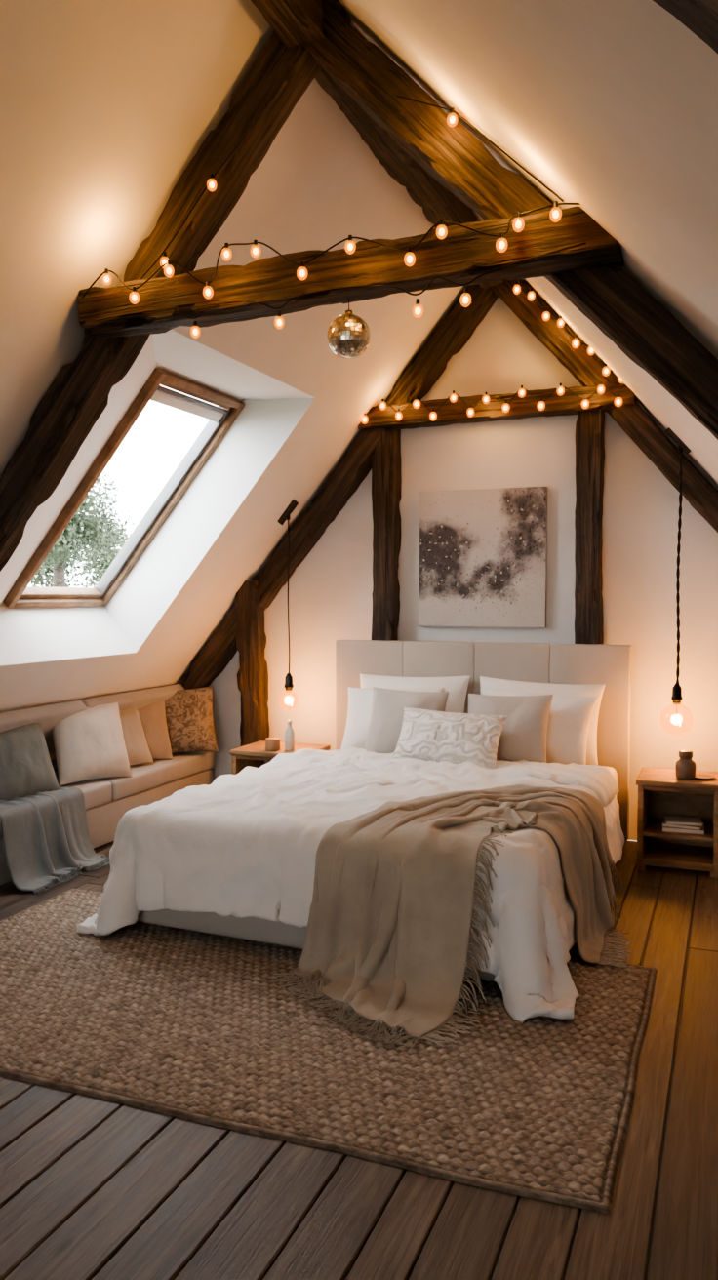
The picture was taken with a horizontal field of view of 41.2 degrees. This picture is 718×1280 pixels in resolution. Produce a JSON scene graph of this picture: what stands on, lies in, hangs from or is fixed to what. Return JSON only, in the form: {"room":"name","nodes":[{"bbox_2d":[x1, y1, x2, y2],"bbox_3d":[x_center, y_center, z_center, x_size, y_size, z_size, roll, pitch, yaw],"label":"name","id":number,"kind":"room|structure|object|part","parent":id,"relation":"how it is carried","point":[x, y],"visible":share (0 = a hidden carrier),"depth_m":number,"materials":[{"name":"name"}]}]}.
{"room":"bedroom","nodes":[
{"label":"bedroom","id":0,"kind":"room"},
{"bbox_2d":[0,0,477,760],"bbox_3d":[-1.849,-0.669,2.732,2.650,3.206,8.200,1,3,21],"label":"ceiling","id":1,"kind":"structure","parent":0,"point":[105,105],"depth_m":3.60,"materials":[{"name":"white paint"}]},
{"bbox_2d":[0,329,315,665],"bbox_3d":[-1.244,-0.630,5.001,1.490,1.509,1.660,1,3,21],"label":"lining","id":2,"kind":"object","parent":1,"relation":"attached to","point":[272,409],"visible":0.82,"depth_m":5.58,"materials":[{"name":"white paint"}]},
{"bbox_2d":[13,598,104,607],"bbox_3d":[-1.777,-0.235,5.647,0.084,0.080,0.796,1,3,21],"label":"frame","id":3,"kind":"object","parent":2,"relation":"attached to","point":[51,602],"visible":0.64,"depth_m":5.61,"materials":[{"name":"brown wood"}]},
{"bbox_2d":[2,367,165,607],"bbox_3d":[-1.476,-0.786,5.053,1.057,1.238,0.042,1,3,21],"label":"frame","id":4,"kind":"object","parent":2,"relation":"attached to","point":[156,378],"visible":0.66,"depth_m":5.02,"materials":[{"name":"brown wood"}]},
{"bbox_2d":[19,368,240,599],"bbox_3d":[-1.319,-0.830,5.440,1.047,1.187,0.796,1,3,21],"label":"window","id":5,"kind":"structure","parent":2,"relation":"attached to","point":[171,380],"depth_m":5.71,"materials":[{"name":"brown wood"}]},
{"bbox_3d":[-1.773,-0.279,5.643,0.072,0.068,0.732,1,3,21],"label":"sash bottom","id":6,"kind":"part","parent":5,"relation":"part of","materials":[{"name":"wood"}]},
{"bbox_3d":[-1.203,-0.838,5.805,0.998,1.169,0.032,1,3,21],"label":"sash","id":7,"kind":"part","parent":5,"relation":"part of","materials":[{"name":"glass"}]},
{"bbox_2d":[150,390,223,422],"bbox_3d":[-0.953,-1.293,5.275,0.060,0.064,0.732,1,3,21],"label":"roller blind","id":8,"kind":"object","parent":5,"relation":"attached to","point":[160,397],"visible":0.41,"depth_m":5.25,"materials":[{"name":"beige fabric"}]},
{"bbox_2d":[157,385,229,414],"bbox_3d":[-0.908,-1.317,5.257,0.033,0.033,0.732,1,3,21],"label":"handle bar","id":9,"kind":"object","parent":5,"relation":"attached to","point":[161,388],"visible":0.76,"depth_m":5.22,"materials":[{"name":"grey metal"}]},
{"bbox_3d":[-0.911,-1.363,5.256,0.070,0.032,0.732,43,16,14],"label":"sash","id":10,"kind":"part","parent":5,"relation":"part of","materials":[{"name":"brown wood"}]},
{"bbox_2d":[102,399,244,605],"bbox_3d":[-1.172,-0.823,5.833,1.057,1.238,0.042,1,3,21],"label":"frame","id":11,"kind":"object","parent":2,"relation":"attached to","point":[234,413],"visible":0.56,"depth_m":5.80,"materials":[{"name":"brown wood"}]},
{"bbox_2d":[277,499,299,706],"bbox_3d":[-0.461,-0.229,6.251,0.134,1.384,0.135,-1,3,-25],"label":"pendant lamp","id":12,"kind":"object","parent":1,"relation":"hanging from","point":[286,515],"visible":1,"depth_m":6.24,"materials":[{"name":"black metal"}]},
{"bbox_3d":[-0.460,-0.286,6.248,0.017,1.034,0.009,1,3,21],"label":"cord","id":13,"kind":"part","parent":12,"relation":"part of","materials":[{"name":"black fabric"}]},
{"bbox_2d":[284,673,293,691],"bbox_3d":[-0.460,0.275,6.274,0.060,0.120,0.060,1,3,21],"label":"socket","id":14,"kind":"object","parent":12,"relation":"attached to","point":[289,686],"depth_m":6.25,"materials":[{"name":"black metal"}]},
{"bbox_2d":[0,0,717,571],"bbox_3d":[-0.160,-0.731,3.342,5.121,3.254,0.327,1,3,21],"label":"roof truss","id":15,"kind":"object","parent":1,"relation":"attached to","point":[590,275],"visible":0.94,"depth_m":3.21,"materials":[{"name":"brown wood"}]},
{"bbox_2d":[81,94,586,335],"bbox_3d":[-0.134,-1.409,3.175,1.842,0.748,0.161,1,3,21],"label":"string lights","id":16,"kind":"object","parent":15,"relation":"hanging from","point":[555,215],"visible":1,"depth_m":3.09,"materials":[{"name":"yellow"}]},
{"bbox_2d":[326,296,370,359],"bbox_3d":[-0.035,-1.045,3.198,0.146,0.202,0.145,1,3,21],"label":"ball","id":17,"kind":"object","parent":15,"relation":"hanging from","point":[348,337],"visible":1,"depth_m":3.15,"materials":[{"name":"gold metal"}]},
{"bbox_2d":[250,0,503,287],"bbox_3d":[-0.612,-2.075,2.183,0.168,0.193,8.160,1,3,21],"label":"beam","id":18,"kind":"structure","parent":15,"relation":"on","point":[294,21],"depth_m":3.91,"materials":[{"name":"brown wood"}]},
{"bbox_2d":[0,840,717,1279],"bbox_3d":[-0.591,1.398,2.338,5.350,0.012,8.200,1,3,21],"label":"floor","id":19,"kind":"structure","parent":0,"point":[92,1188],"depth_m":2.39,"materials":[{"name":"brown wood"}]},
{"bbox_2d":[0,683,214,885],"bbox_3d":[-1.948,0.810,5.241,0.555,0.850,3.670,1,3,21],"label":"upholstered bench","id":20,"kind":"object","parent":19,"relation":"on","point":[107,800],"visible":0.45,"depth_m":5.83,"materials":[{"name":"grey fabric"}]},
{"bbox_2d":[0,722,59,800],"bbox_3d":[-1.863,0.652,5.195,0.210,0.427,0.471,2,3,30],"label":"sofa cushion","id":21,"kind":"object","parent":20,"relation":"on","point":[26,768],"visible":0.86,"depth_m":5.16,"materials":[{"name":"grey fabric"}]},
{"bbox_2d":[0,700,86,759],"bbox_3d":[-2.000,0.573,5.251,0.088,0.440,1.217,42,16,14],"label":"cushion","id":22,"kind":"object","parent":20,"relation":"on","point":[50,715],"depth_m":5.44,"materials":[{"name":"beige fabric"}]},
{"bbox_2d":[0,786,109,894],"bbox_3d":[-1.752,1.032,5.173,0.615,0.436,0.702,1,3,21],"label":"knit blanket","id":23,"kind":"object","parent":20,"relation":"on","point":[46,836],"visible":0.89,"depth_m":5.07,"materials":[{"name":"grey fabric"}]},
{"bbox_2d":[0,777,112,839],"bbox_3d":[-1.938,0.929,5.243,0.535,0.128,1.217,1,3,21],"label":"seat cushion","id":24,"kind":"object","parent":20,"relation":"on","point":[98,793],"depth_m":5.60,"materials":[{"name":"beige fabric"}]},
{"bbox_2d":[51,702,132,786],"bbox_3d":[-1.611,0.612,5.729,0.228,0.475,0.535,2,4,40],"label":"sofa cushion","id":25,"kind":"object","parent":20,"relation":"on","point":[89,743],"visible":0.88,"depth_m":5.65,"materials":[{"name":"beige fabric"}]},
{"bbox_2d":[53,683,184,759],"bbox_3d":[-1.556,0.519,6.389,0.088,0.440,1.217,42,16,14],"label":"cushion","id":26,"kind":"object","parent":20,"relation":"on","point":[140,699],"depth_m":6.24,"materials":[{"name":"beige fabric"}]},
{"bbox_2d":[54,751,214,800],"bbox_3d":[-1.494,0.876,6.382,0.535,0.128,1.217,1,3,21],"label":"seat cushion","id":27,"kind":"object","parent":20,"relation":"on","point":[158,775],"depth_m":6.23,"materials":[{"name":"beige fabric"}]},
{"bbox_2d":[119,707,153,765],"bbox_3d":[-1.542,0.614,6.121,0.205,0.433,0.449,2,3,33],"label":"sofa cushion","id":28,"kind":"object","parent":20,"relation":"on","point":[137,747],"visible":0.32,"depth_m":6.15,"materials":[{"name":"beige fabric"}]},
{"bbox_2d":[138,699,173,759],"bbox_3d":[-1.456,0.597,6.377,0.191,0.438,0.470,2,4,41],"label":"sofa cushion","id":29,"kind":"object","parent":20,"relation":"on","point":[153,718],"visible":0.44,"depth_m":6.39,"materials":[{"name":"beige fabric"}]},
{"bbox_2d":[164,685,218,753],"bbox_3d":[-1.255,0.564,6.640,0.539,0.471,0.212,-1,3,-14],"label":"sofa cushion","id":30,"kind":"object","parent":20,"relation":"on","point":[188,712],"visible":0.65,"depth_m":6.60,"materials":[{"name":"brown fabric"}]},
{"bbox_2d":[229,740,330,774],"bbox_3d":[-0.509,0.954,6.234,0.520,0.510,0.430,1,3,21],"label":"nightstand","id":31,"kind":"object","parent":19,"relation":"on","point":[255,754],"visible":0.2,"depth_m":6.15,"materials":[{"name":"brown wood"}]},
{"bbox_3d":[-0.579,0.751,6.044,0.440,0.023,0.016,1,3,21],"label":"rail","id":32,"kind":"part","parent":31,"relation":"part of","materials":[{"name":"brown wood"}]},
{"bbox_2d":[265,737,279,751],"bbox_3d":[-0.551,0.666,6.113,0.096,0.074,0.096,1,3,21],"label":"candle jar","id":33,"kind":"object","parent":31,"relation":"on","point":[271,743],"visible":1,"depth_m":6.07,"materials":[{"name":"orange wax"}]},
{"bbox_2d":[284,720,294,750],"bbox_3d":[-0.443,0.608,6.111,0.062,0.190,0.062,1,3,21],"label":"bottle","id":34,"kind":"object","parent":31,"relation":"on","point":[289,734],"visible":1,"depth_m":6.09,"materials":[{"name":"ceramic"}]},
{"bbox_2d":[0,888,657,1214],"bbox_3d":[-0.428,1.321,3.581,2.861,0.022,1.637,1,3,21],"label":"jute rug","id":35,"kind":"object","parent":19,"relation":"on","point":[192,1025],"visible":0.66,"depth_m":3.07,"materials":[{"name":"brown wicker"}]},
{"bbox_2d":[76,640,631,1023],"bbox_3d":[0.254,0.671,4.866,2.181,1.200,2.635,1,3,24],"label":"bed","id":36,"kind":"object","parent":19,"relation":"on","point":[234,856],"visible":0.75,"depth_m":4.13,"materials":[{"name":"beige fabric"}]},
{"bbox_3d":[0.083,0.580,6.243,0.464,1.155,0.110,1,3,21],"label":"panel","id":37,"kind":"part","parent":36,"relation":"part of","materials":[{"name":"beige fabric"}]},
{"bbox_2d":[340,686,443,750],"bbox_3d":[0.199,0.490,5.854,0.619,0.439,0.186,-1,-26,17],"label":"bed pillow","id":38,"kind":"object","parent":36,"relation":"on","point":[360,700],"depth_m":5.85,"materials":[{"name":"white fabric"}]},
{"bbox_2d":[363,686,448,753],"bbox_3d":[0.274,0.491,5.633,0.488,0.400,0.224,1,3,16],"label":"accent pillow","id":39,"kind":"object","parent":36,"relation":"on","point":[385,725],"visible":0.59,"depth_m":5.61,"materials":[{"name":"beige fabric"}]},
{"bbox_2d":[360,673,470,713],"bbox_3d":[0.323,0.450,5.976,0.739,0.479,0.203,0,-13,23],"label":"bed pillow","id":40,"kind":"object","parent":36,"relation":"on","point":[457,686],"depth_m":5.91,"materials":[{"name":"white fabric"}]},
{"bbox_3d":[0.516,0.588,6.074,0.464,1.155,0.110,1,3,21],"label":"panel","id":41,"kind":"part","parent":36,"relation":"part of","materials":[{"name":"beige fabric"}]},
{"bbox_2d":[392,707,507,768],"bbox_3d":[0.499,0.545,5.332,0.628,0.297,0.210,1,3,25],"label":"lumbar pillow","id":42,"kind":"object","parent":36,"relation":"on","point":[425,735],"visible":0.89,"depth_m":5.26,"materials":[{"name":"beige fabric"}]},
{"bbox_2d":[268,784,632,1051],"bbox_3d":[0.564,0.988,3.955,1.887,0.605,0.950,-2,4,-40],"label":"throw blanket","id":43,"kind":"object","parent":36,"relation":"on","point":[388,931],"visible":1,"depth_m":3.65,"materials":[{"name":"beige fabric"}]},
{"bbox_2d":[468,693,553,762],"bbox_3d":[0.833,0.507,5.414,0.515,0.401,0.224,1,3,26],"label":"accent pillow","id":44,"kind":"object","parent":36,"relation":"on","point":[523,736],"visible":0.71,"depth_m":5.33,"materials":[{"name":"beige fabric"}]},
{"bbox_3d":[0.950,0.596,5.905,0.464,1.155,0.110,1,3,21],"label":"panel","id":45,"kind":"part","parent":36,"relation":"part of","materials":[{"name":"beige fabric"}]},
{"bbox_2d":[480,676,604,765],"bbox_3d":[1.058,0.473,5.689,0.758,0.479,0.203,3,-12,23],"label":"bed pillow","id":46,"kind":"object","parent":36,"relation":"on","point":[570,690],"depth_m":5.61,"materials":[{"name":"white fabric"}]},
{"bbox_2d":[487,686,598,764],"bbox_3d":[1.019,0.506,5.535,0.659,0.439,0.184,4,-22,26],"label":"bed pillow","id":47,"kind":"object","parent":36,"relation":"on","point":[569,717],"depth_m":5.40,"materials":[{"name":"beige fabric"}]},
{"bbox_3d":[1.383,0.604,5.737,0.464,1.155,0.110,1,3,21],"label":"panel","id":48,"kind":"part","parent":36,"relation":"part of","materials":[{"name":"beige fabric"}]},
{"bbox_3d":[0.248,0.873,4.920,1.780,0.215,2.240,1,3,24],"label":"mattress","id":49,"kind":"part","parent":36,"relation":"part of","materials":[{"name":"white fabric"}]},
{"bbox_2d":[179,279,717,747],"bbox_3d":[0.837,-0.632,5.984,5.165,3.702,0.234,1,3,21],"label":"roof truss","id":50,"kind":"object","parent":19,"relation":"on","point":[377,448],"visible":0.73,"depth_m":6.00,"materials":[{"name":"brown wood"}]},
{"bbox_3d":[0.174,-0.095,6.290,0.170,2.600,0.169,1,3,21],"label":"post","id":51,"kind":"part","parent":50,"relation":"part of","materials":[{"name":"brown wood"}]},
{"bbox_2d":[362,381,622,421],"bbox_3d":[0.786,-1.453,5.845,1.600,0.158,0.069,1,3,21],"label":"string lights","id":52,"kind":"object","parent":50,"relation":"hanging from","point":[600,388],"depth_m":5.82,"materials":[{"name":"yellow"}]},
{"bbox_2d":[515,281,593,353],"bbox_3d":[1.162,-1.908,5.677,0.456,0.455,0.069,1,3,21],"label":"string lights","id":53,"kind":"object","parent":50,"relation":"hanging from","point":[516,289],"depth_m":5.70,"materials":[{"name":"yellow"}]},
{"bbox_3d":[1.397,-0.073,5.812,0.169,2.600,0.172,1,3,21],"label":"post","id":54,"kind":"part","parent":50,"relation":"part of","materials":[{"name":"brown wood"}]},
{"bbox_2d":[636,766,717,878],"bbox_3d":[1.781,1.002,5.310,0.440,0.500,0.410,1,3,21],"label":"nightstand","id":55,"kind":"object","parent":19,"relation":"on","point":[660,793],"visible":0.97,"depth_m":5.26,"materials":[{"name":"brown wood"}]},
{"bbox_3d":[1.781,1.192,5.319,0.360,0.020,0.370,1,3,21],"label":"panel","id":56,"kind":"part","parent":55,"relation":"part of","materials":[{"name":"brown wood"}]},
{"bbox_2d":[642,817,714,841],"bbox_3d":[1.781,1.052,5.312,0.360,0.020,0.370,1,3,21],"label":"shelf","id":57,"kind":"object","parent":55,"relation":"attached to","point":[653,826],"depth_m":5.20,"materials":[{"name":"brown wood"}]},
{"bbox_3d":[1.715,0.804,5.130,0.360,0.023,0.016,1,3,21],"label":"rail","id":58,"kind":"part","parent":55,"relation":"part of","materials":[{"name":"brown wood"}]},
{"bbox_2d":[661,815,704,834],"bbox_3d":[1.784,1.015,5.262,0.228,0.056,0.173,1,3,21],"label":"book stack","id":59,"kind":"object","parent":55,"relation":"on","point":[681,824],"visible":1,"depth_m":5.21,"materials":[{"name":"beige paper"}]},
{"bbox_2d":[675,750,696,780],"bbox_3d":[1.778,0.679,5.205,0.108,0.153,0.108,1,3,21],"label":"ceramic jar","id":60,"kind":"object","parent":55,"relation":"on","point":[685,767],"visible":1,"depth_m":5.17,"materials":[{"name":"brown ceramic"}]},
{"bbox_2d":[695,773,716,780],"bbox_3d":[1.877,0.748,5.212,0.130,0.014,0.130,1,3,21],"label":"tray","id":61,"kind":"object","parent":55,"relation":"on","point":[702,777],"visible":0.91,"depth_m":5.23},
{"bbox_2d":[209,279,717,840],"bbox_3d":[0.898,-0.607,6.068,5.350,3.643,0.001,1,3,21],"label":"wall","id":62,"kind":"structure","parent":0,"point":[331,590],"depth_m":5.96,"materials":[{"name":"white paint"}]},
{"bbox_2d":[419,486,547,627],"bbox_3d":[0.782,-0.521,6.089,0.820,0.870,0.043,1,3,21],"label":"abstract painting","id":63,"kind":"object","parent":62,"relation":"attached to","point":[483,552],"visible":1,"depth_m":6.06,"materials":[{"name":"fabric"}]},
{"bbox_2d":[338,0,717,484],"bbox_3d":[0.644,-0.680,1.758,2.700,3.092,8.200,1,3,21],"label":"ceiling","id":64,"kind":"structure","parent":0,"point":[612,105],"depth_m":2.21,"materials":[{"name":"white paint"}]},
{"bbox_2d":[659,427,693,735],"bbox_3d":[1.788,-0.329,5.347,0.184,1.740,0.184,1,3,21],"label":"pendant lamp","id":65,"kind":"object","parent":64,"relation":"hanging from","point":[676,698],"visible":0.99,"depth_m":5.34,"materials":[{"name":"black metal"}]},
{"bbox_2d":[671,682,682,704],"bbox_3d":[1.788,0.301,5.377,0.060,0.120,0.060,1,3,21],"label":"socket","id":66,"kind":"object","parent":65,"relation":"attached to","point":[676,698],"depth_m":5.36,"materials":[{"name":"black metal"}]},
{"bbox_3d":[1.788,-0.405,5.343,0.026,1.326,0.019,1,3,21],"label":"cord","id":67,"kind":"part","parent":65,"relation":"part of","materials":[{"name":"black fabric"}]},
{"bbox_2d":[652,0,717,53],"bbox_3d":[-0.922,-0.651,1.373,5.142,3.243,0.159,1,3,21],"label":"roof truss","id":68,"kind":"object","parent":64,"relation":"attached to","point":[700,17],"visible":1,"depth_m":0.93,"materials":[{"name":"brown wood"}]},
{"label":"outside","id":69,"kind":"structure","parent":0,"visible":0},
{"label":"lawn","id":70,"kind":"structure","parent":69,"visible":0},
{"bbox_2d":[30,551,83,587],"bbox_3d":[-11.897,-1.043,33.716,6.333,7.922,5.095,1,3,21],"label":"tree","id":71,"kind":"object","parent":70,"relation":"on","point":[49,570],"visible":0.05,"depth_m":33.28,"materials":[{"name":"green plant"}]},
{"bbox_2d":[43,472,123,587],"bbox_3d":[-4.429,0.489,14.930,1.795,6.623,2.208,-3,4,-45],"label":"tree","id":72,"kind":"object","parent":70,"relation":"on","point":[72,539],"visible":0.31,"depth_m":14.70,"materials":[{"name":"green plant"}]},
{"bbox_2d":[32,510,137,587],"bbox_3d":[-8.759,-0.693,33.379,5.406,7.254,5.696,1,3,21],"label":"tree","id":73,"kind":"object","parent":70,"relation":"on","point":[104,559],"visible":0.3,"depth_m":32.31,"materials":[{"name":"green plant"}]}
]}

